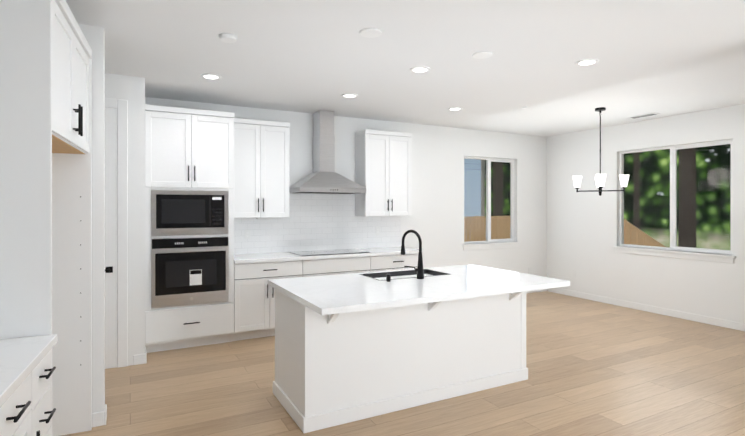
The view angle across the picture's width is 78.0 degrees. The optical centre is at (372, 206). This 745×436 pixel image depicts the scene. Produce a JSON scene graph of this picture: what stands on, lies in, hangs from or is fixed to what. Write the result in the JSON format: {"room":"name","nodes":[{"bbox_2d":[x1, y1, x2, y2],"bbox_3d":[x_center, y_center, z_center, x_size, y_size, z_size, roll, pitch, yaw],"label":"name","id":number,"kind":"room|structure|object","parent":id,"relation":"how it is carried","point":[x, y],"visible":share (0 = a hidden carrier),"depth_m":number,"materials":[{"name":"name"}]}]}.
{"room":"kitchen","nodes":[
{"label":"kitchen","id":0,"kind":"room"},
{"bbox_2d":[78,23,104,412],"bbox_3d":[-2.252,0.134,3.032,0.840,2.740,0.120,0,0,-28],"label":"wall","id":1,"kind":"structure","parent":0,"point":[94,36],"depth_m":3.16,"materials":[{"name":"white paint"}]},
{"bbox_2d":[105,73,144,368],"bbox_3d":[-2.883,0.131,4.536,1.127,2.740,0.870,0,0,-28],"label":"wall","id":2,"kind":"structure","parent":0,"point":[131,89],"depth_m":4.38,"materials":[{"name":"white paint"}]},
{"bbox_2d":[105,98,127,367],"bbox_3d":[-2.709,0.249,4.102,0.930,2.505,0.058,0,0,-28],"label":"pantry door","id":3,"kind":"structure","parent":2,"relation":"in","point":[116,232],"depth_m":4.29,"materials":[{"name":"white paint"}]},
{"bbox_2d":[145,97,546,276],"bbox_3d":[-0.280,0.129,6.485,7.850,2.740,0.150,0,0,-28],"label":"wall","id":4,"kind":"structure","parent":0,"point":[435,220],"depth_m":7.13,"materials":[{"name":"white paint"}]},
{"bbox_2d":[234,118,289,217],"bbox_3d":[-1.397,-0.450,5.594,0.718,1.160,0.354,0,0,-28],"label":"upper cabinet","id":5,"kind":"object","parent":4,"relation":"attached to","point":[261,168],"visible":0.96,"depth_m":5.47,"materials":[{"name":"white paint"}]},
{"bbox_2d":[234,193,400,253],"bbox_3d":[-0.692,0.181,6.175,2.508,0.804,0.011,0,0,-28],"label":"tile backsplash","id":6,"kind":"structure","parent":4,"relation":"attached to","point":[315,221],"depth_m":6.15,"materials":[{"name":"white tile"}]},
{"bbox_2d":[289,110,365,193],"bbox_3d":[-0.589,-0.708,5.944,0.900,1.063,0.486,0,0,-28],"label":"range hood","id":7,"kind":"object","parent":4,"relation":"attached to","point":[324,177],"visible":0.92,"depth_m":5.91,"materials":[{"name":"metal"}]},
{"bbox_2d":[355,129,411,215],"bbox_3d":[0.163,-0.451,6.416,0.730,1.160,0.354,0,0,-28],"label":"upper cabinet","id":8,"kind":"object","parent":4,"relation":"attached to","point":[383,168],"visible":1,"depth_m":6.28,"materials":[{"name":"white paint"}]},
{"bbox_2d":[462,156,519,249],"bbox_3d":[1.942,-0.061,7.621,1.220,1.505,0.160,0,0,-28],"label":"window","id":9,"kind":"structure","parent":4,"relation":"in","point":[488,243],"depth_m":7.66,"materials":[{"name":"white plastic"}]},
{"bbox_2d":[526,289,546,293],"bbox_3d":[1.749,1.450,7.462,2.988,0.095,0.017,0,0,-28],"label":"baseboard","id":10,"kind":"structure","parent":4,"relation":"attached to","point":[542,290],"depth_m":8.04,"materials":[{"name":"white paint"}]},
{"bbox_2d":[61,291,744,435],"bbox_3d":[1.853,1.554,2.439,7.850,0.100,9.300,0,0,-28],"label":"floor","id":11,"kind":"structure","parent":0,"point":[595,368],"depth_m":3.77,"materials":[{"name":"brown wood"}]},
{"bbox_2d":[0,334,56,435],"bbox_3d":[-1.481,0.998,1.457,0.598,1.015,1.229,0,0,-23],"label":"base cabinet","id":12,"kind":"object","parent":11,"relation":"on","point":[26,371],"visible":1,"depth_m":1.82,"materials":[{"name":"white paint"}]},
{"bbox_2d":[0,0,91,435],"bbox_3d":[-1.972,0.224,2.495,0.678,2.560,1.069,0,0,-23],"label":"tall cabinet","id":13,"kind":"object","parent":11,"relation":"on","point":[45,182],"visible":1,"depth_m":2.13,"materials":[{"name":"white paint"}]},
{"bbox_2d":[145,104,233,352],"bbox_3d":[-2.030,0.236,5.077,0.880,2.530,0.704,0,0,-28],"label":"tall cabinet","id":14,"kind":"object","parent":11,"relation":"on","point":[189,227],"visible":1,"depth_m":4.82,"materials":[{"name":"white paint"}]},
{"bbox_2d":[151,236,228,308],"bbox_3d":[-1.993,0.676,5.008,0.760,0.710,0.546,0,0,-28],"label":"wall oven","id":15,"kind":"object","parent":14,"relation":"in","point":[187,271],"depth_m":4.81,"materials":[{"name":"grey"}]},
{"bbox_2d":[151,190,228,235],"bbox_3d":[-1.999,0.062,5.017,0.760,0.467,0.423,0,0,-28],"label":"microwave","id":16,"kind":"object","parent":14,"relation":"in","point":[173,212],"depth_m":4.83,"materials":[{"name":"grey metal"}]},
{"bbox_2d":[233,259,308,340],"bbox_3d":[-1.286,1.063,5.525,0.849,0.875,0.608,0,0,-28],"label":"base cabinet","id":17,"kind":"object","parent":11,"relation":"on","point":[254,304],"depth_m":5.19,"materials":[{"name":"white paint"}]},
{"bbox_2d":[234,247,424,262],"bbox_3d":[-0.546,0.604,5.900,2.508,0.039,0.633,0,0,-28],"label":"countertop","id":18,"kind":"structure","parent":17,"relation":"on","point":[278,257],"depth_m":5.56,"materials":[{"name":"white stone"}]},
{"bbox_2d":[289,249,360,254],"bbox_3d":[-0.558,0.579,5.887,0.910,0.010,0.520,0,0,-28],"label":"cooktop","id":19,"kind":"object","parent":18,"relation":"in","point":[335,251],"depth_m":5.79,"materials":[{"name":"black glass"}]},
{"bbox_2d":[309,255,376,276],"bbox_3d":[-0.566,1.062,5.904,1.022,0.875,0.608,0,0,-28],"label":"base cabinet","id":20,"kind":"object","parent":11,"relation":"on","point":[367,263],"depth_m":5.66,"materials":[{"name":"white paint"}]},
{"bbox_2d":[377,255,422,271],"bbox_3d":[0.159,1.061,6.286,0.861,0.875,0.608,0,0,-28],"label":"base cabinet","id":21,"kind":"object","parent":11,"relation":"on","point":[384,262],"depth_m":6.02,"materials":[{"name":"white paint"}]},
{"bbox_2d":[273,290,531,432],"bbox_3d":[0.319,1.065,3.774,2.048,0.875,0.934,0,0,-28],"label":"kitchen island","id":22,"kind":"object","parent":11,"relation":"on","point":[351,347],"depth_m":3.42,"materials":[{"name":"white paint"}]},
{"bbox_2d":[268,274,431,317],"bbox_3d":[-0.224,0.608,3.366,0.780,0.039,1.180,0,0,-28],"label":"island countertop","id":23,"kind":"structure","parent":22,"relation":"on","point":[340,293],"depth_m":3.16,"materials":[{"name":"white stone"}]},
{"bbox_2d":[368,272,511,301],"bbox_3d":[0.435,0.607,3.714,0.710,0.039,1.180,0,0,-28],"label":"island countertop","id":24,"kind":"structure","parent":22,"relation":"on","point":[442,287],"depth_m":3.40,"materials":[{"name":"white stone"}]},
{"bbox_2d":[364,270,443,281],"bbox_3d":[0.285,0.720,3.999,0.708,0.272,0.373,0,0,-28],"label":"sink","id":25,"kind":"object","parent":24,"relation":"in","point":[393,273],"depth_m":4.14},
{"bbox_2d":[401,230,427,277],"bbox_3d":[0.298,0.389,3.812,0.182,0.396,0.234,0,0,-28],"label":"faucet","id":26,"kind":"object","parent":24,"relation":"on","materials":[{"name":"black metal"}]},
{"bbox_2d":[66,0,744,136],"bbox_3d":[1.853,-1.280,2.435,7.850,0.112,9.300,0,0,-28],"label":"ceiling","id":27,"kind":"structure","parent":0,"point":[664,58],"depth_m":3.79,"materials":[{"name":"white paint"}]},
{"bbox_2d":[201,73,220,79],"bbox_3d":[-1.529,-1.233,4.360,0.188,0.010,0.188,0,0,-28],"label":"recessed light","id":28,"kind":"object","parent":27,"relation":"in","point":[210,76],"visible":1,"depth_m":4.35,"materials":[{"name":"white paint"}]},
{"bbox_2d":[341,93,357,97],"bbox_3d":[-0.252,-1.234,5.112,0.188,0.010,0.188,0,0,-28],"label":"recessed light","id":29,"kind":"object","parent":27,"relation":"in","point":[348,95],"visible":0.92,"depth_m":5.09,"materials":[{"name":"white paint"}]},
{"bbox_2d":[410,66,430,72],"bbox_3d":[0.430,-1.232,4.138,0.188,0.010,0.188,0,0,-28],"label":"recessed light","id":30,"kind":"object","parent":27,"relation":"in","point":[420,69],"visible":1,"depth_m":4.12,"materials":[{"name":"white paint"}]},
{"bbox_2d":[448,107,462,110],"bbox_3d":[1.043,-1.235,5.806,0.188,0.010,0.188,0,0,-28],"label":"recessed light","id":31,"kind":"object","parent":27,"relation":"in","point":[455,108],"visible":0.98,"depth_m":5.77,"materials":[{"name":"white paint"}]},
{"bbox_2d":[575,58,598,65],"bbox_3d":[1.831,-1.232,3.926,0.188,0.010,0.188,0,0,-28],"label":"recessed light","id":32,"kind":"object","parent":27,"relation":"in","point":[587,62],"visible":0.98,"depth_m":3.92,"materials":[{"name":"white paint"}]},
{"bbox_2d":[572,107,628,195],"bbox_3d":[2.869,-0.690,5.797,0.490,1.100,0.490,0,0,-21],"label":"chandelier","id":33,"kind":"object","parent":27,"relation":"hanging from","point":[600,178],"visible":1,"depth_m":5.76,"materials":[{"name":"white glass"}]},
{"bbox_2d":[628,113,658,118],"bbox_3d":[3.686,-1.236,6.261,0.140,0.009,0.360,0,0,-28],"label":"ceiling vent","id":34,"kind":"object","parent":27,"relation":"in","point":[644,115],"visible":1,"depth_m":6.22,"materials":[{"name":"white metal"}]},
{"bbox_2d":[547,104,744,322],"bbox_3d":[5.259,0.132,4.232,0.150,2.740,9.000,0,0,-28],"label":"wall","id":35,"kind":"structure","parent":0,"point":[583,233],"depth_m":6.88,"materials":[{"name":"white paint"}]},
{"bbox_2d":[547,288,744,330],"bbox_3d":[4.056,1.451,6.341,0.013,0.095,4.150,0,0,-28],"label":"baseboard","id":36,"kind":"structure","parent":35,"relation":"attached to","point":[653,309],"depth_m":6.46,"materials":[{"name":"white paint"}]},
{"bbox_2d":[613,139,735,263],"bbox_3d":[4.109,-0.074,6.350,0.160,1.535,1.600,0,0,-28],"label":"window","id":37,"kind":"structure","parent":35,"relation":"in","point":[701,254],"depth_m":6.33,"materials":[{"name":"white plastic"}]},
{"label":"outside","id":38,"kind":"structure","parent":0,"visible":0},
{"bbox_3d":[5.286,2.106,8.205,21.000,0.020,26.000,0,0,-28],"label":"ground","id":39,"kind":"structure","parent":38,"visible":0},
{"bbox_2d":[464,159,484,216],"bbox_3d":[0.404,-1.967,17.015,4.580,8.100,5.850,0,0,-28],"label":"neighbouring house","id":40,"kind":"structure","parent":39,"relation":"on","point":[477,196],"depth_m":15.35,"materials":[{"name":"blue"}]},
{"bbox_2d":[464,216,509,241],"bbox_3d":[3.268,1.173,13.392,4.466,1.831,0.060,0,0,-28],"label":"fence","id":41,"kind":"object","parent":39,"relation":"on","point":[478,230],"depth_m":13.34,"materials":[{"name":"brown wood"}]},
{"bbox_2d":[493,162,499,215],"bbox_3d":[4.214,-4.714,15.712,0.196,13.602,0.345,0,0,20],"label":"trunk","id":42,"kind":"object","parent":39,"relation":"on","point":[496,168],"depth_m":15.62,"materials":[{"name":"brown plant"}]},
{"bbox_2d":[500,162,502,215],"bbox_3d":[4.925,-4.717,17.782,0.251,13.603,0.390,0,0,17],"label":"trunk","id":43,"kind":"object","parent":39,"relation":"on","point":[501,163],"depth_m":17.64,"materials":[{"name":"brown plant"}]},
{"bbox_2d":[633,152,639,228],"bbox_3d":[7.924,-4.712,13.825,0.167,13.602,0.320,0,0,20],"label":"trunk","id":44,"kind":"object","parent":39,"relation":"on","point":[636,201],"depth_m":13.73,"materials":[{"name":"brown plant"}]},
{"bbox_2d":[624,219,664,246],"bbox_3d":[5.873,1.184,9.451,0.100,1.820,1.640,0,0,-28],"label":"fence","id":45,"kind":"object","parent":39,"relation":"on","point":[643,238],"depth_m":9.85,"materials":[{"name":"brown wood"}]},
{"bbox_2d":[678,148,695,247],"bbox_3d":[7.871,-4.708,11.475,0.483,13.604,0.370,0,0,-43],"label":"trunk","id":46,"kind":"object","parent":39,"relation":"on","point":[686,209],"depth_m":11.33,"materials":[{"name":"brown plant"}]},
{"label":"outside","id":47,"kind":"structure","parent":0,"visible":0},
{"bbox_2d":[485,160,509,215],"bbox_3d":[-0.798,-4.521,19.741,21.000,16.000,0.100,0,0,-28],"label":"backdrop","id":48,"kind":"structure","parent":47,"point":[506,186],"depth_m":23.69,"materials":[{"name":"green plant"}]},
{"bbox_2d":[624,144,730,249],"bbox_3d":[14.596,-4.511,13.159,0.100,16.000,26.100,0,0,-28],"label":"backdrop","id":49,"kind":"structure","parent":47,"point":[714,187],"depth_m":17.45,"materials":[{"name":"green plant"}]}
]}

